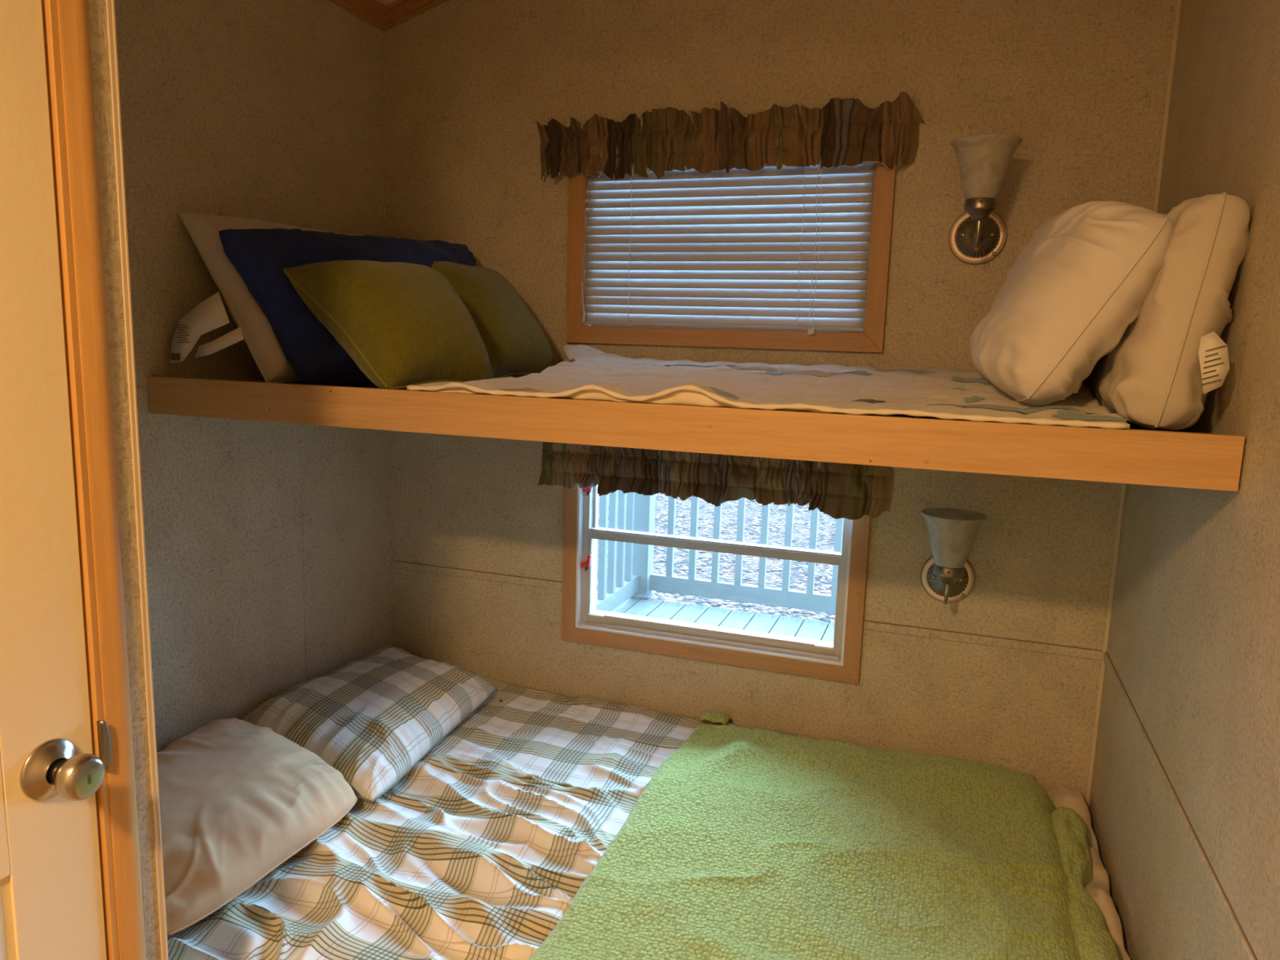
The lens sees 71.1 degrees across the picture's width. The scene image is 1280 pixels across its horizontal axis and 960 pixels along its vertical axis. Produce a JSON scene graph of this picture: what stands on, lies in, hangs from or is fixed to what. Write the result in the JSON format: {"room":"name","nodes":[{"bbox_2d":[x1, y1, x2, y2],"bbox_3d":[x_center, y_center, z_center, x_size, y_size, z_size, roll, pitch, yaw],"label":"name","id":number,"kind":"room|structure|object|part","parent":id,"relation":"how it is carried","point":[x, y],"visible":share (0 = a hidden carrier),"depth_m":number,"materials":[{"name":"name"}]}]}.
{"room":"bunk bedroom","nodes":[
{"label":"bunk bedroom","id":0,"kind":"room"},
{"bbox_2d":[88,0,161,959],"bbox_3d":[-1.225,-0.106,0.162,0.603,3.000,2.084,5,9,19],"label":"door frame","id":1,"kind":"structure","parent":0,"point":[97,12],"depth_m":1.05,"materials":[{"name":"wood"}]},
{"bbox_2d":[0,0,106,959],"bbox_3d":[-0.760,0.324,0.659,0.097,2.005,0.806,5,9,19],"label":"door","id":2,"kind":"structure","parent":1,"relation":"in","point":[51,908],"depth_m":0.96,"materials":[{"name":"beige paint"}]},
{"bbox_3d":[-0.727,0.624,0.876,0.003,0.352,0.235,5,9,19],"label":"panel","id":3,"kind":"part","parent":2,"relation":"part of","materials":[{"name":"beige paint"}]},
{"bbox_3d":[-0.624,0.325,0.984,0.050,0.050,0.050,5,9,19],"label":"knob","id":4,"kind":"part","parent":2,"relation":"part of","materials":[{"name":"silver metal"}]},
{"bbox_2d":[41,0,119,959],"bbox_3d":[-0.789,0.318,0.669,0.046,2.032,0.830,5,9,19],"label":"trim","id":5,"kind":"structure","parent":1,"relation":"attached to","point":[50,12],"depth_m":0.99,"materials":[{"name":"brown wood"}]},
{"bbox_2d":[57,0,146,959],"bbox_3d":[-0.620,0.240,1.061,0.006,2.075,0.035,5,9,19],"label":"trim","id":6,"kind":"structure","parent":1,"relation":"attached to","point":[73,15],"depth_m":1.02,"materials":[{"name":"brown wood"}]},
{"bbox_2d":[97,720,111,769],"bbox_3d":[-0.627,0.310,1.048,0.012,0.060,0.005,-4,10,-32],"label":"strike plate","id":7,"kind":"object","parent":1,"relation":"attached to","point":[104,736],"visible":0.91,"depth_m":1.05,"materials":[{"name":"silver metal"}]},
{"bbox_2d":[106,0,168,959],"bbox_3d":[-0.597,-0.075,1.056,0.004,2.700,0.008,5,9,19],"label":"trim","id":8,"kind":"structure","parent":1,"relation":"attached to","point":[110,7],"depth_m":1.06,"materials":[{"name":"beige wood"}]},
{"bbox_2d":[114,0,390,752],"bbox_3d":[-0.993,-0.265,1.876,0.100,3.200,1.420,5,9,19],"label":"wall","id":9,"kind":"structure","parent":0,"point":[204,86],"depth_m":2.01,"materials":[{"name":"paint"}]},
{"bbox_2d":[287,0,311,680],"bbox_3d":[-0.834,-0.165,2.205,0.002,2.010,0.018,5,9,19],"label":"trim","id":10,"kind":"structure","parent":9,"relation":"attached to","point":[290,2],"depth_m":2.21,"materials":[{"name":"paper"}]},
{"bbox_2d":[328,0,387,30],"bbox_3d":[-0.903,-1.131,1.739,0.022,0.053,1.380,5,9,19],"label":"trim","id":11,"kind":"structure","parent":9,"relation":"attached to","point":[372,11],"depth_m":2.30,"materials":[{"name":"brown wood"}]},
{"bbox_2d":[376,0,396,5],"bbox_3d":[-0.362,-1.256,0.419,2.080,0.705,3.450,5,9,19],"label":"ceiling","id":12,"kind":"structure","parent":0,"point":[385,2],"depth_m":2.34,"materials":[{"name":"beige paint"}]},
{"bbox_2d":[386,0,1177,801],"bbox_3d":[0.193,-0.289,2.263,2.120,3.200,0.100,5,9,19],"label":"wall","id":13,"kind":"structure","parent":0,"point":[1082,84],"depth_m":2.13,"materials":[{"name":"paint"}]},
{"bbox_2d":[382,30,394,646],"bbox_3d":[-0.711,-0.218,2.538,0.009,2.020,0.009,5,9,19],"label":"trim","id":14,"kind":"structure","parent":13,"relation":"attached to","point":[384,33],"depth_m":2.47,"materials":[{"name":"paper"}]},
{"bbox_2d":[382,0,447,31],"bbox_3d":[0.208,-1.436,2.027,1.880,0.635,0.021,5,9,19],"label":"trim","id":15,"kind":"structure","parent":13,"relation":"attached to","point":[399,11],"depth_m":2.35,"materials":[{"name":"brown wood"}]},
{"bbox_2d":[147,376,1244,491],"bbox_3d":[0.039,-0.149,1.851,1.876,0.073,0.805,5,9,19],"label":"bunk bed rail","id":16,"kind":"object","parent":13,"relation":"attached to","point":[1138,455],"visible":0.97,"depth_m":1.39,"materials":[{"name":"brown wood"}]},
{"bbox_2d":[169,212,362,382],"bbox_3d":[-0.727,-0.405,2.030,0.250,0.343,0.631,5,9,19],"label":"pillow","id":17,"kind":"object","parent":16,"relation":"on","point":[254,327],"visible":0.21,"depth_m":1.79,"materials":[{"name":"white fabric"}]},
{"bbox_2d":[218,228,476,384],"bbox_3d":[-0.564,-0.391,2.008,0.254,0.338,0.699,7,10,29],"label":"pillow","id":18,"kind":"object","parent":16,"relation":"on","point":[260,256],"visible":0.41,"depth_m":1.76,"materials":[{"name":"blue fabric"}]},
{"bbox_2d":[283,259,493,391],"bbox_3d":[-0.477,-0.305,1.770,0.265,0.255,0.348,9,12,40],"label":"cushion","id":19,"kind":"object","parent":16,"relation":"on","point":[402,325],"visible":0.88,"depth_m":1.68,"materials":[{"name":"yellow fabric"}]},
{"bbox_2d":[431,261,554,377],"bbox_3d":[-0.365,-0.380,2.150,0.261,0.274,0.303,7,10,32],"label":"cushion","id":20,"kind":"object","parent":16,"relation":"on","point":[516,344],"visible":0.51,"depth_m":2.07,"materials":[{"name":"fabric"}]},
{"bbox_2d":[406,344,1129,429],"bbox_3d":[0.239,-0.208,1.752,1.176,0.085,0.780,5,9,19],"label":"quilt","id":21,"kind":"object","parent":16,"relation":"on","point":[591,373],"visible":0.92,"depth_m":1.54,"materials":[{"name":"white fabric"}]},
{"bbox_2d":[969,200,1174,406],"bbox_3d":[0.729,-0.311,1.564,0.272,0.349,0.615,5,9,19],"label":"pillow","id":22,"kind":"object","parent":21,"relation":"on","point":[1069,296],"visible":0.96,"depth_m":1.31,"materials":[{"name":"white fabric"}]},
{"bbox_2d":[1082,191,1250,430],"bbox_3d":[0.852,-0.267,1.496,0.172,0.334,0.648,5,9,19],"label":"pillow","id":23,"kind":"object","parent":16,"relation":"on","point":[1161,373],"visible":0.65,"depth_m":1.24,"materials":[{"name":"white fabric"}]},
{"bbox_2d":[560,444,871,684],"bbox_3d":[0.183,0.179,2.313,0.795,0.572,0.091,5,9,19],"label":"window","id":24,"kind":"structure","parent":13,"relation":"in","point":[839,660],"depth_m":2.31,"materials":[{"name":"brown wood"}]},
{"bbox_3d":[0.180,0.278,2.329,0.687,0.248,0.032,5,9,19],"label":"sash","id":25,"kind":"part","parent":24,"relation":"part of","materials":[{"name":"beige metal"}]},
{"bbox_3d":[0.185,0.178,2.320,0.703,0.480,0.076,5,9,19],"label":"frame","id":26,"kind":"part","parent":24,"relation":"part of","materials":[{"name":"beige metal"}]},
{"bbox_3d":[0.194,0.064,2.313,0.677,0.224,0.018,5,9,19],"label":"sash","id":27,"kind":"part","parent":24,"relation":"part of","materials":[{"name":"beige metal"}]},
{"bbox_2d":[538,441,893,519],"bbox_3d":[0.149,-0.017,2.223,0.921,0.162,0.078,5,9,19],"label":"window valance","id":28,"kind":"object","parent":13,"relation":"attached to","point":[851,491],"visible":0.91,"depth_m":2.21,"materials":[{"name":"brown fabric"}]},
{"bbox_2d":[565,162,896,352],"bbox_3d":[0.207,-0.581,2.197,0.797,0.505,0.096,5,9,19],"label":"window","id":29,"kind":"structure","parent":13,"relation":"in","point":[872,340],"depth_m":2.16,"materials":[{"name":"brown wood"}]},
{"bbox_3d":[0.217,-0.585,2.225,0.707,0.415,0.035,5,9,19],"label":"frame","id":30,"kind":"part","parent":29,"relation":"part of","materials":[{"name":"plastic"}]},
{"bbox_2d":[582,162,875,335],"bbox_3d":[0.193,-0.571,2.163,0.710,0.425,0.046,5,9,19],"label":"window blind","id":31,"kind":"object","parent":29,"relation":"attached to","point":[769,247],"visible":0.94,"depth_m":2.16,"materials":[{"name":"grey plastic"}]},
{"bbox_3d":[-0.144,-0.455,2.288,0.010,0.100,0.008,1,9,-3],"label":"tilt cord","id":32,"kind":"part","parent":31,"relation":"part of","materials":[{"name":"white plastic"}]},
{"bbox_3d":[-0.024,-0.588,2.232,0.003,0.392,0.002,5,9,19],"label":"ladder cord","id":33,"kind":"part","parent":31,"relation":"part of","materials":[{"name":"white fabric"}]},
{"bbox_3d":[0.189,-0.378,2.200,0.710,0.008,0.024,5,9,19],"label":"rail","id":34,"kind":"part","parent":31,"relation":"part of","materials":[{"name":"grey metal"}]},
{"bbox_3d":[0.377,-0.554,2.093,0.003,0.392,0.002,5,9,19],"label":"ladder cord","id":35,"kind":"part","parent":31,"relation":"part of","materials":[{"name":"white fabric"}]},
{"bbox_3d":[0.404,-0.543,2.072,0.006,0.387,0.001,5,9,19],"label":"pull cord","id":36,"kind":"part","parent":31,"relation":"part of","materials":[{"name":"white fabric"}]},
{"bbox_3d":[0.412,-0.543,2.069,0.006,0.385,0.001,5,9,19],"label":"pull cord","id":37,"kind":"part","parent":31,"relation":"part of","materials":[{"name":"white fabric"}]},
{"bbox_2d":[536,91,928,180],"bbox_3d":[0.172,-0.797,2.098,0.957,0.163,0.084,5,9,19],"label":"window valance","id":38,"kind":"object","parent":13,"relation":"attached to","point":[850,133],"visible":1,"depth_m":2.09,"materials":[{"name":"brown fabric"}]},
{"bbox_2d":[391,560,1104,660],"bbox_3d":[0.157,0.320,2.308,1.880,0.020,0.004,5,9,19],"label":"trim","id":39,"kind":"structure","parent":13,"relation":"attached to","point":[1014,644],"depth_m":2.13,"materials":[{"name":"wood"}]},
{"bbox_2d":[800,675,811,735],"bbox_3d":[0.415,0.658,2.267,0.018,0.341,0.001,5,9,19],"label":"trim","id":40,"kind":"structure","parent":13,"relation":"attached to","point":[806,682],"depth_m":2.25,"materials":[{"name":"wood"}]},
{"bbox_2d":[920,507,986,604],"bbox_3d":[0.689,0.185,1.995,0.138,0.234,0.199,5,9,19],"label":"wall sconce","id":41,"kind":"object","parent":13,"relation":"attached to","point":[947,575],"visible":1,"depth_m":1.95,"materials":[{"name":"silver metal"}]},
{"bbox_3d":[0.694,0.245,2.023,0.008,0.066,0.110,5,9,19],"label":"arm","id":42,"kind":"part","parent":41,"relation":"part of","materials":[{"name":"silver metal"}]},
{"bbox_3d":[0.680,0.136,1.958,0.138,0.127,0.138,5,9,19],"label":"lamp shade","id":43,"kind":"part","parent":41,"relation":"part of","materials":[{"name":"white glass"}]},
{"bbox_2d":[948,133,1022,264],"bbox_3d":[0.714,-0.580,1.875,0.138,0.234,0.199,5,9,19],"label":"wall sconce","id":44,"kind":"object","parent":13,"relation":"attached to","point":[977,236],"visible":1,"depth_m":1.82,"materials":[{"name":"white glass"}]},
{"bbox_3d":[0.719,-0.519,1.903,0.008,0.066,0.110,5,9,19],"label":"arm","id":45,"kind":"part","parent":44,"relation":"part of","materials":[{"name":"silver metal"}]},
{"bbox_3d":[0.705,-0.629,1.838,0.138,0.127,0.138,5,9,19],"label":"lamp shade","id":46,"kind":"part","parent":44,"relation":"part of","materials":[{"name":"white glass"}]},
{"bbox_2d":[1085,0,1182,808],"bbox_3d":[1.062,-0.357,1.886,0.007,2.603,0.007,5,9,19],"label":"trim","id":47,"kind":"structure","parent":13,"relation":"attached to","point":[1179,2],"depth_m":1.96,"materials":[{"name":"beige"}]},
{"bbox_2d":[1088,0,1279,959],"bbox_3d":[0.534,0.029,0.285,0.100,3.200,3.450,5,9,19],"label":"wall","id":48,"kind":"structure","parent":0,"point":[1193,642],"depth_m":1.29,"materials":[{"name":"paint"}]},
{"bbox_2d":[1102,652,1255,959],"bbox_3d":[0.608,0.571,0.792,0.004,0.022,2.598,5,9,19],"label":"trim","id":49,"kind":"structure","parent":48,"relation":"attached to","point":[1237,935],"depth_m":1.27,"materials":[{"name":"wood"}]},
{"bbox_3d":[-0.442,1.373,0.828,2.080,0.080,3.450,5,9,19],"label":"floor","id":50,"kind":"structure","parent":0,"visible":0},
{"bbox_2d":[1045,791,1057,809],"bbox_3d":[-0.088,0.963,1.758,1.858,0.464,1.352,5,9,19],"label":"bed","id":51,"kind":"object","parent":50,"relation":"on","point":[1047,793],"visible":0.02,"depth_m":2.03,"materials":[{"name":"brown fabric"}]},
{"bbox_2d":[167,676,1033,959],"bbox_3d":[-0.136,0.711,1.738,1.750,0.081,1.358,5,9,19],"label":"sheet","id":52,"kind":"object","parent":51,"relation":"on","point":[482,848],"visible":0.38,"depth_m":1.70,"materials":[{"name":"fabric"}]},
{"bbox_2d":[156,717,357,935],"bbox_3d":[-0.822,0.604,1.680,0.428,0.131,0.562,5,9,19],"label":"pillow","id":53,"kind":"object","parent":52,"relation":"on","point":[238,799],"visible":0.57,"depth_m":1.62,"materials":[{"name":"white fabric"}]},
{"bbox_2d":[241,646,496,802],"bbox_3d":[-0.636,0.544,2.198,0.450,0.110,0.676,5,9,19],"label":"pillow","id":54,"kind":"object","parent":52,"relation":"on","point":[371,718],"visible":0.94,"depth_m":2.07,"materials":[{"name":"fabric"}]},
{"bbox_2d":[528,711,1119,959],"bbox_3d":[0.363,0.744,1.565,0.911,0.110,1.335,5,9,19],"label":"blanket","id":55,"kind":"object","parent":51,"relation":"on","point":[744,843],"visible":1,"depth_m":1.63,"materials":[{"name":"green fabric"}]},
{"bbox_2d":[1046,786,1130,959],"bbox_3d":[0.799,0.781,1.551,0.094,0.049,1.086,5,9,19],"label":"undersheet","id":56,"kind":"object","parent":51,"relation":"on","point":[1098,889],"visible":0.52,"depth_m":1.73,"materials":[{"name":"beige fabric"}]},
{"label":"outside","id":57,"kind":"structure","parent":0,"visible":0},
{"bbox_2d":[596,489,835,624],"bbox_3d":[2.553,0.780,9.184,16.000,0.071,13.700,5,9,19],"label":"gravel bed","id":58,"kind":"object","parent":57,"point":[777,513],"visible":0.02,"depth_m":9.16,"materials":[{"name":"grey gravel"}]},
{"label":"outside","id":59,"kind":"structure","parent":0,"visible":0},
{"bbox_2d":[596,591,834,642],"bbox_3d":[0.160,1.052,3.982,5.734,0.221,2.683,5,9,19],"label":"porch deck","id":60,"kind":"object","parent":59,"point":[789,626],"visible":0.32,"depth_m":5.06,"materials":[{"name":"grey wood"}]},
{"bbox_2d":[595,489,638,612],"bbox_3d":[-0.442,0.401,4.160,0.060,0.905,2.710,5,9,19],"label":"porch railing","id":61,"kind":"object","parent":60,"relation":"on","point":[627,584],"visible":0.13,"depth_m":5.01,"materials":[{"name":"white wood"}]},
{"bbox_3d":[-0.454,0.798,4.222,0.040,0.100,2.710,5,9,19],"label":"rail","id":62,"kind":"part","parent":61,"relation":"part of","materials":[{"name":"white wood"}]},
{"bbox_2d":[631,493,656,599],"bbox_3d":[0.042,-0.496,5.282,0.150,2.430,0.150,5,9,19],"label":"porch post","id":63,"kind":"object","parent":60,"relation":"on","point":[645,505],"visible":0.31,"depth_m":5.38,"materials":[{"name":"white wood"}]},
{"bbox_2d":[649,495,843,613],"bbox_3d":[1.536,0.346,4.898,3.200,0.905,0.060,5,9,19],"label":"porch railing","id":64,"kind":"object","parent":63,"relation":"attached to","point":[784,597],"visible":0.16,"depth_m":5.22,"materials":[{"name":"white wood"}]},
{"bbox_3d":[1.524,0.743,4.960,3.200,0.100,0.040,5,9,19],"label":"rail","id":65,"kind":"part","parent":64,"relation":"part of","materials":[{"name":"white wood"}]}
]}

